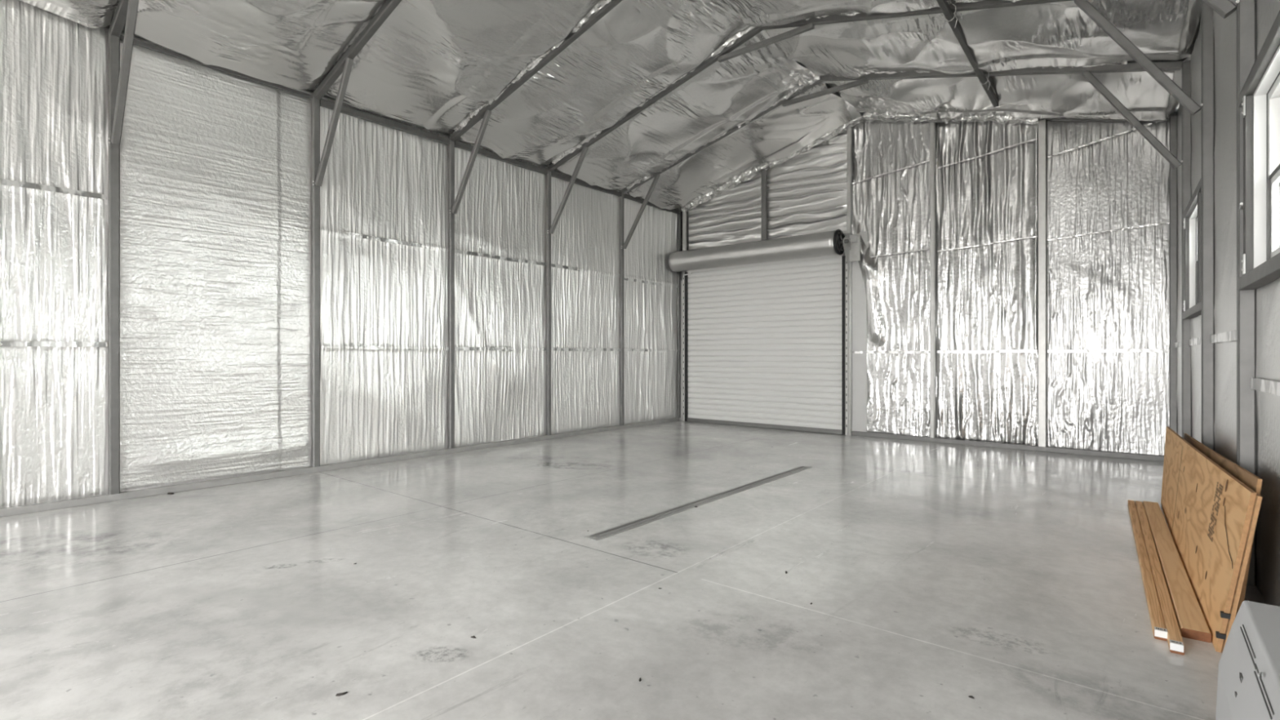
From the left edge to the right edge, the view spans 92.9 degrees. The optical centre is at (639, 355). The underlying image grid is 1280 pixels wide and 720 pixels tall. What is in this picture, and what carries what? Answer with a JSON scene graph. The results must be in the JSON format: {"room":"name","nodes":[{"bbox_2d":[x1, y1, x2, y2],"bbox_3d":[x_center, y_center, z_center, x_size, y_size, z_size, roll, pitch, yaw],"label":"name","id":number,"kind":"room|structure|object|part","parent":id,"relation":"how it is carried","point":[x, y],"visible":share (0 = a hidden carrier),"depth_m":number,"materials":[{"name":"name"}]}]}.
{"room":"empty metal garage","nodes":[
{"label":"empty metal garage","id":0,"kind":"room"},
{"bbox_2d":[0,0,677,508],"bbox_3d":[-3.223,-0.785,6.104,0.218,3.880,12.520,0,0,40],"label":"wall","id":1,"kind":"structure","parent":0,"point":[215,165],"depth_m":5.62,"materials":[{"name":"metal"}]},
{"bbox_2d":[120,35,312,98],"bbox_3d":[-3.694,-2.540,5.423,0.040,0.030,1.458,0,0,40],"label":"trim","id":2,"kind":"structure","parent":1,"relation":"attached to","point":[137,42],"depth_m":5.37,"materials":[{"name":"metal"}]},
{"bbox_2d":[0,417,678,517],"bbox_3d":[-3.242,1.127,5.977,0.066,0.055,12.260,0,0,40],"label":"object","id":3,"kind":"structure","parent":1,"relation":"attached to","point":[33,508],"depth_m":5.67,"materials":[{"name":"metal"}]},
{"bbox_2d":[107,0,138,494],"bbox_3d":[-1.570,-1.171,2.677,6.842,4.541,0.070,0,0,40],"label":"steel frame","id":4,"kind":"object","parent":3,"relation":"on","point":[126,12],"visible":1,"depth_m":4.81,"materials":[{"name":"silver metal"}]},
{"bbox_3d":[-4.183,-0.738,4.835,0.064,3.675,0.064,0,0,40],"label":"post","id":5,"kind":"part","parent":4,"relation":"part of","materials":[{"name":"metal"}]},
{"bbox_2d":[311,0,401,466],"bbox_3d":[-0.613,-1.171,3.871,6.800,4.541,0.070,0,0,40],"label":"steel frame","id":6,"kind":"object","parent":3,"relation":"on","point":[344,64],"visible":1,"depth_m":5.98,"materials":[{"name":"silver metal"}]},
{"bbox_3d":[-3.210,-0.738,6.015,0.064,3.675,0.064,0,0,40],"label":"post","id":7,"kind":"part","parent":6,"relation":"part of","materials":[{"name":"metal"}]},
{"bbox_2d":[447,0,1256,586],"bbox_3d":[0.344,-1.171,5.064,6.759,4.541,0.070,0,0,40],"label":"steel frame","id":8,"kind":"object","parent":3,"relation":"on","point":[1246,9],"visible":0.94,"depth_m":2.93,"materials":[{"name":"silver metal"}]},
{"bbox_3d":[-2.237,-0.738,7.196,0.064,3.675,0.064,0,0,40],"label":"post","id":9,"kind":"part","parent":8,"relation":"part of","materials":[{"name":"metal"}]},
{"bbox_3d":[2.929,-0.738,2.938,0.064,3.675,0.064,0,0,40],"label":"post","id":10,"kind":"part","parent":8,"relation":"part of","materials":[{"name":"metal"}]},
{"bbox_2d":[545,0,1214,450],"bbox_3d":[1.302,-1.171,6.258,6.718,4.541,0.070,0,0,40],"label":"steel frame","id":11,"kind":"object","parent":3,"relation":"on","point":[1207,41],"visible":0.91,"depth_m":4.30,"materials":[{"name":"silver metal"}]},
{"bbox_3d":[-1.263,-0.738,8.377,0.064,3.675,0.064,0,0,40],"label":"post","id":12,"kind":"part","parent":11,"relation":"part of","materials":[{"name":"metal"}]},
{"bbox_2d":[943,4,957,27],"bbox_3d":[2.619,-2.855,5.120,0.023,0.228,0.114,0,0,-41],"label":"wire","id":13,"kind":"object","parent":11,"relation":"attached to","point":[953,4],"visible":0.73,"depth_m":5.10,"materials":[{"name":"grey metal"}]},
{"bbox_3d":[3.871,-0.738,4.144,0.064,3.675,0.064,0,0,40],"label":"post","id":14,"kind":"part","parent":11,"relation":"part of","materials":[{"name":"metal"}]},
{"bbox_2d":[618,60,1191,438],"bbox_3d":[2.259,-1.171,7.452,6.676,4.541,0.070,0,0,40],"label":"steel frame","id":15,"kind":"object","parent":3,"relation":"on","point":[1086,73],"visible":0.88,"depth_m":5.75,"materials":[{"name":"silver metal"}]},
{"bbox_3d":[-0.290,-0.738,9.557,0.064,3.675,0.064,0,0,40],"label":"post","id":16,"kind":"part","parent":15,"relation":"part of","materials":[{"name":"metal"}]},
{"bbox_2d":[978,71,990,89],"bbox_3d":[3.579,-2.854,6.312,0.023,0.228,0.114,0,0,-41],"label":"wire","id":17,"kind":"object","parent":15,"relation":"attached to","point":[988,72],"visible":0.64,"depth_m":6.29,"materials":[{"name":"grey metal"}]},
{"bbox_2d":[936,0,998,106],"bbox_3d":[2.817,-2.888,5.402,0.050,0.052,4.120,0,0,39],"label":"tube","id":18,"kind":"object","parent":17,"relation":"hanging from","point":[944,5],"visible":1,"depth_m":5.68,"materials":[{"name":"grey metal"}]},
{"bbox_3d":[4.812,-0.738,5.351,0.064,3.675,0.064,0,0,40],"label":"post","id":19,"kind":"part","parent":15,"relation":"part of","materials":[{"name":"metal"}]},
{"bbox_2d":[320,98,679,214],"bbox_3d":[-1.262,-2.513,8.375,0.062,0.065,6.048,0,0,40],"label":"trim","id":20,"kind":"structure","parent":1,"relation":"attached to","point":[349,111],"depth_m":7.24,"materials":[{"name":"metal"}]},
{"bbox_2d":[17,0,1200,212],"bbox_3d":[-0.544,-3.039,3.766,7.526,1.156,12.920,0,0,40],"label":"ceiling","id":21,"kind":"structure","parent":0,"point":[433,65],"depth_m":6.11,"materials":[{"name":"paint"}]},
{"bbox_2d":[0,420,1222,719],"bbox_3d":[-0.484,1.230,3.833,7.518,0.150,12.740,0,0,40],"label":"floor","id":22,"kind":"structure","parent":0,"point":[935,576],"depth_m":2.97,"materials":[{"name":"concrete"}]},
{"bbox_2d":[335,691,347,696],"bbox_3d":[-1.015,1.151,2.069,0.040,0.008,0.011,0,0,-32],"label":"debris","id":23,"kind":"object","parent":22,"relation":"on","point":[342,693],"visible":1,"depth_m":2.06,"materials":[{"name":"grey"}]},
{"bbox_2d":[682,211,686,274],"bbox_3d":[0.779,-0.695,10.652,0.050,3.700,0.062,0,0,40],"label":"stud","id":24,"kind":"object","parent":22,"relation":"on","point":[684,214],"visible":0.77,"depth_m":10.63,"materials":[{"name":"grey metal"}]},
{"bbox_2d":[584,466,811,540],"bbox_3d":[0.707,1.152,5.055,0.110,0.006,3.200,0,0,40],"label":"drain","id":25,"kind":"object","parent":22,"relation":"on","point":[604,534],"visible":1,"depth_m":4.60,"materials":[{"name":"metal"}]},
{"bbox_2d":[846,128,852,435],"bbox_3d":[3.032,-1.079,8.795,0.060,4.468,0.062,0,0,40],"label":"stud","id":26,"kind":"object","parent":22,"relation":"on","point":[849,131],"visible":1,"depth_m":8.77,"materials":[{"name":"grey metal"}]},
{"bbox_2d":[1128,499,1167,640],"bbox_3d":[2.947,1.135,3.573,0.042,0.040,2.782,0,0,37],"label":"board","id":27,"kind":"object","parent":22,"relation":"on","point":[1159,630],"visible":1,"depth_m":3.01,"materials":[{"name":"brown wood"}]},
{"bbox_2d":[1135,500,1184,655],"bbox_3d":[2.947,1.135,3.502,0.044,0.040,2.892,0,0,37],"label":"board","id":28,"kind":"object","parent":22,"relation":"on","point":[1175,643],"visible":0.98,"depth_m":2.90,"materials":[{"name":"brown wood"}]},
{"bbox_2d":[1142,501,1211,642],"bbox_3d":[3.074,1.136,3.550,0.090,0.038,2.718,0,0,37],"label":"board","id":29,"kind":"object","parent":22,"relation":"on","point":[1192,623],"visible":0.89,"depth_m":3.00,"materials":[{"name":"brown wood"}]},
{"bbox_2d":[1160,426,1256,653],"bbox_3d":[3.172,0.837,3.542,0.113,0.635,3.002,0,0,36],"label":"plywood sheet","id":30,"kind":"object","parent":22,"relation":"on","point":[1207,510],"visible":1,"depth_m":2.85,"materials":[{"name":"brown wood"}]},
{"bbox_2d":[1183,433,1262,615],"bbox_3d":[3.272,0.821,3.536,0.083,0.668,2.824,0,0,37],"label":"plywood sheet","id":31,"kind":"object","parent":22,"relation":"on","point":[1251,480],"visible":0.13,"depth_m":2.73,"materials":[{"name":"brown wood"}]},
{"bbox_2d":[1221,488,1262,652],"bbox_3d":[3.175,0.842,3.520,0.108,0.625,3.012,0,0,36],"label":"plywood sheet","id":32,"kind":"object","parent":22,"relation":"on","point":[1257,504],"visible":0.02,"depth_m":2.31,"materials":[{"name":"brown wood"}]},
{"bbox_2d":[1215,631,1226,639],"bbox_3d":[2.261,1.088,2.356,0.042,0.018,0.026,0,0,40],"label":"strap","id":33,"kind":"object","parent":32,"relation":"attached to","point":[1222,636],"visible":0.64,"depth_m":2.35,"materials":[{"name":"black plastic"}]},
{"bbox_2d":[1220,610,1235,619],"bbox_3d":[2.271,1.006,2.348,0.042,0.018,0.026,0,0,40],"label":"strap","id":34,"kind":"object","parent":32,"relation":"attached to","point":[1223,615],"visible":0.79,"depth_m":2.34,"materials":[{"name":"black rubber"}]},
{"bbox_2d":[1215,600,1279,719],"bbox_3d":[1.265,0.905,1.128,0.202,0.499,1.250,0,0,40],"label":"storage box","id":35,"kind":"object","parent":22,"relation":"on","point":[1248,685],"visible":1,"depth_m":1.44,"materials":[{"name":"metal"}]},
{"bbox_2d":[680,112,1177,455],"bbox_3d":[3.259,-1.211,8.697,6.741,4.732,0.262,0,0,40],"label":"wall","id":36,"kind":"structure","parent":0,"point":[1108,187],"depth_m":7.63,"materials":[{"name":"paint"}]},
{"bbox_2d":[761,169,766,239],"bbox_3d":[1.971,-2.383,9.670,0.070,1.136,0.062,0,0,40],"label":"stud","id":37,"kind":"object","parent":36,"relation":"attached to","point":[764,171],"visible":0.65,"depth_m":9.64,"materials":[{"name":"grey metal"}]},
{"bbox_2d":[668,229,866,435],"bbox_3d":[1.795,-0.319,9.582,3.380,2.948,0.468,0,0,40],"label":"door","id":38,"kind":"structure","parent":36,"relation":"in","point":[765,323],"depth_m":9.46,"materials":[{"name":"white metal"}]},
{"bbox_2d":[687,253,843,430],"bbox_3d":[1.894,-0.263,9.703,2.740,2.715,0.028,0,0,40],"label":"curtain","id":39,"kind":"object","parent":38,"relation":"hanging from","point":[765,340],"depth_m":9.59,"materials":[{"name":"white metal"}]},
{"bbox_2d":[676,115,1177,433],"bbox_3d":[3.215,-1.171,8.644,6.635,4.541,0.064,0,0,40],"label":"steel frame","id":40,"kind":"object","parent":36,"relation":"attached to","point":[1173,119],"visible":0.55,"depth_m":6.54,"materials":[{"name":"grey metal"}]},
{"bbox_3d":[0.680,-0.738,10.734,0.064,3.675,0.064,0,0,40],"label":"post","id":41,"kind":"part","parent":40,"relation":"part of","materials":[{"name":"metal"}]},
{"bbox_3d":[5.750,-0.738,6.554,0.064,3.675,0.064,0,0,40],"label":"post","id":42,"kind":"part","parent":40,"relation":"part of","materials":[{"name":"metal"}]},
{"bbox_2d":[851,431,1164,462],"bbox_3d":[4.393,1.125,7.676,3.455,0.060,0.065,0,0,40],"label":"baseboard","id":43,"kind":"structure","parent":36,"relation":"attached to","point":[960,442],"depth_m":7.45,"materials":[{"name":"metal"}]},
{"bbox_2d":[929,122,935,437],"bbox_3d":[3.892,-1.022,8.086,0.055,4.235,0.062,0,0,40],"label":"stud","id":44,"kind":"object","parent":43,"relation":"on","point":[932,126],"visible":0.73,"depth_m":8.06,"materials":[{"name":"grey metal"}]},
{"bbox_2d":[1037,119,1046,446],"bbox_3d":[4.836,-0.863,7.308,0.085,3.916,0.062,0,0,40],"label":"stud","id":45,"kind":"object","parent":43,"relation":"on","point":[1042,125],"visible":1,"depth_m":7.28,"materials":[{"name":"grey metal"}]},
{"bbox_2d":[1174,0,1279,606],"bbox_3d":[2.081,-0.785,1.730,0.158,3.880,12.526,0,0,38],"label":"wall","id":46,"kind":"structure","parent":0,"point":[1266,383],"depth_m":3.53,"materials":[{"name":"metal"}]},
{"bbox_2d":[1182,178,1200,319],"bbox_3d":[4.381,-0.770,4.718,0.170,0.914,1.464,0,0,38],"label":"window","id":47,"kind":"structure","parent":46,"relation":"in","point":[1191,217],"depth_m":5.11,"materials":[{"name":"metal"}]},
{"bbox_3d":[4.673,-0.770,5.170,0.064,0.790,0.060,0,0,40],"label":"rail","id":48,"kind":"part","parent":47,"relation":"part of","materials":[{"name":"metal"}]},
{"bbox_3d":[4.342,-0.343,4.747,0.064,0.060,1.464,0,0,38],"label":"sill rail","id":49,"kind":"part","parent":47,"relation":"part of","materials":[{"name":"metal"}]},
{"bbox_3d":[4.342,-1.197,4.747,0.064,0.060,1.464,0,0,38],"label":"header rail","id":50,"kind":"part","parent":47,"relation":"part of","materials":[{"name":"metal"}]},
{"bbox_3d":[4.404,-0.770,4.723,0.135,0.790,0.974,0,0,38],"label":"frame","id":51,"kind":"part","parent":47,"relation":"part of","materials":[{"name":"white plastic"}]},
{"bbox_3d":[4.037,-0.770,4.354,0.064,0.790,0.060,0,0,40],"label":"rail","id":52,"kind":"part","parent":47,"relation":"part of","materials":[{"name":"metal"}]},
{"bbox_2d":[1244,584,1266,604],"bbox_3d":[1.957,1.127,1.691,0.066,0.055,12.266,0,0,38],"label":"baseboard","id":53,"kind":"structure","parent":46,"relation":"attached to","point":[1252,593],"depth_m":2.78,"materials":[{"name":"metal"}]},
{"bbox_2d":[1238,10,1279,289],"bbox_3d":[2.498,-0.782,2.304,0.171,0.939,1.464,0,0,38],"label":"window","id":54,"kind":"structure","parent":46,"relation":"in","point":[1259,98],"depth_m":2.73,"materials":[{"name":"metal"}]},
{"bbox_3d":[2.821,-0.782,2.796,0.064,0.815,0.060,0,0,40],"label":"rail","id":55,"kind":"part","parent":54,"relation":"part of","materials":[{"name":"metal"}]},
{"bbox_3d":[2.459,-0.343,2.333,0.064,0.060,1.464,0,0,38],"label":"sill rail","id":56,"kind":"part","parent":54,"relation":"part of","materials":[{"name":"metal"}]},
{"bbox_3d":[2.459,-1.222,2.333,0.064,0.060,1.464,0,0,38],"label":"header rail","id":57,"kind":"part","parent":54,"relation":"part of","materials":[{"name":"metal"}]},
{"bbox_3d":[2.542,-0.782,2.336,0.135,0.815,1.004,0,0,38],"label":"frame","id":58,"kind":"part","parent":54,"relation":"part of","materials":[{"name":"white plastic"}]},
{"bbox_3d":[2.537,-0.604,2.341,0.025,0.357,0.901,0,0,38],"label":"sash","id":59,"kind":"part","parent":54,"relation":"part of","materials":[{"name":"white plastic"}]},
{"bbox_3d":[2.537,-0.604,2.341,0.004,0.297,0.840,0,0,38],"label":"pane","id":60,"kind":"part","parent":54,"relation":"part of","materials":[{"name":"clear glass"}]}
]}

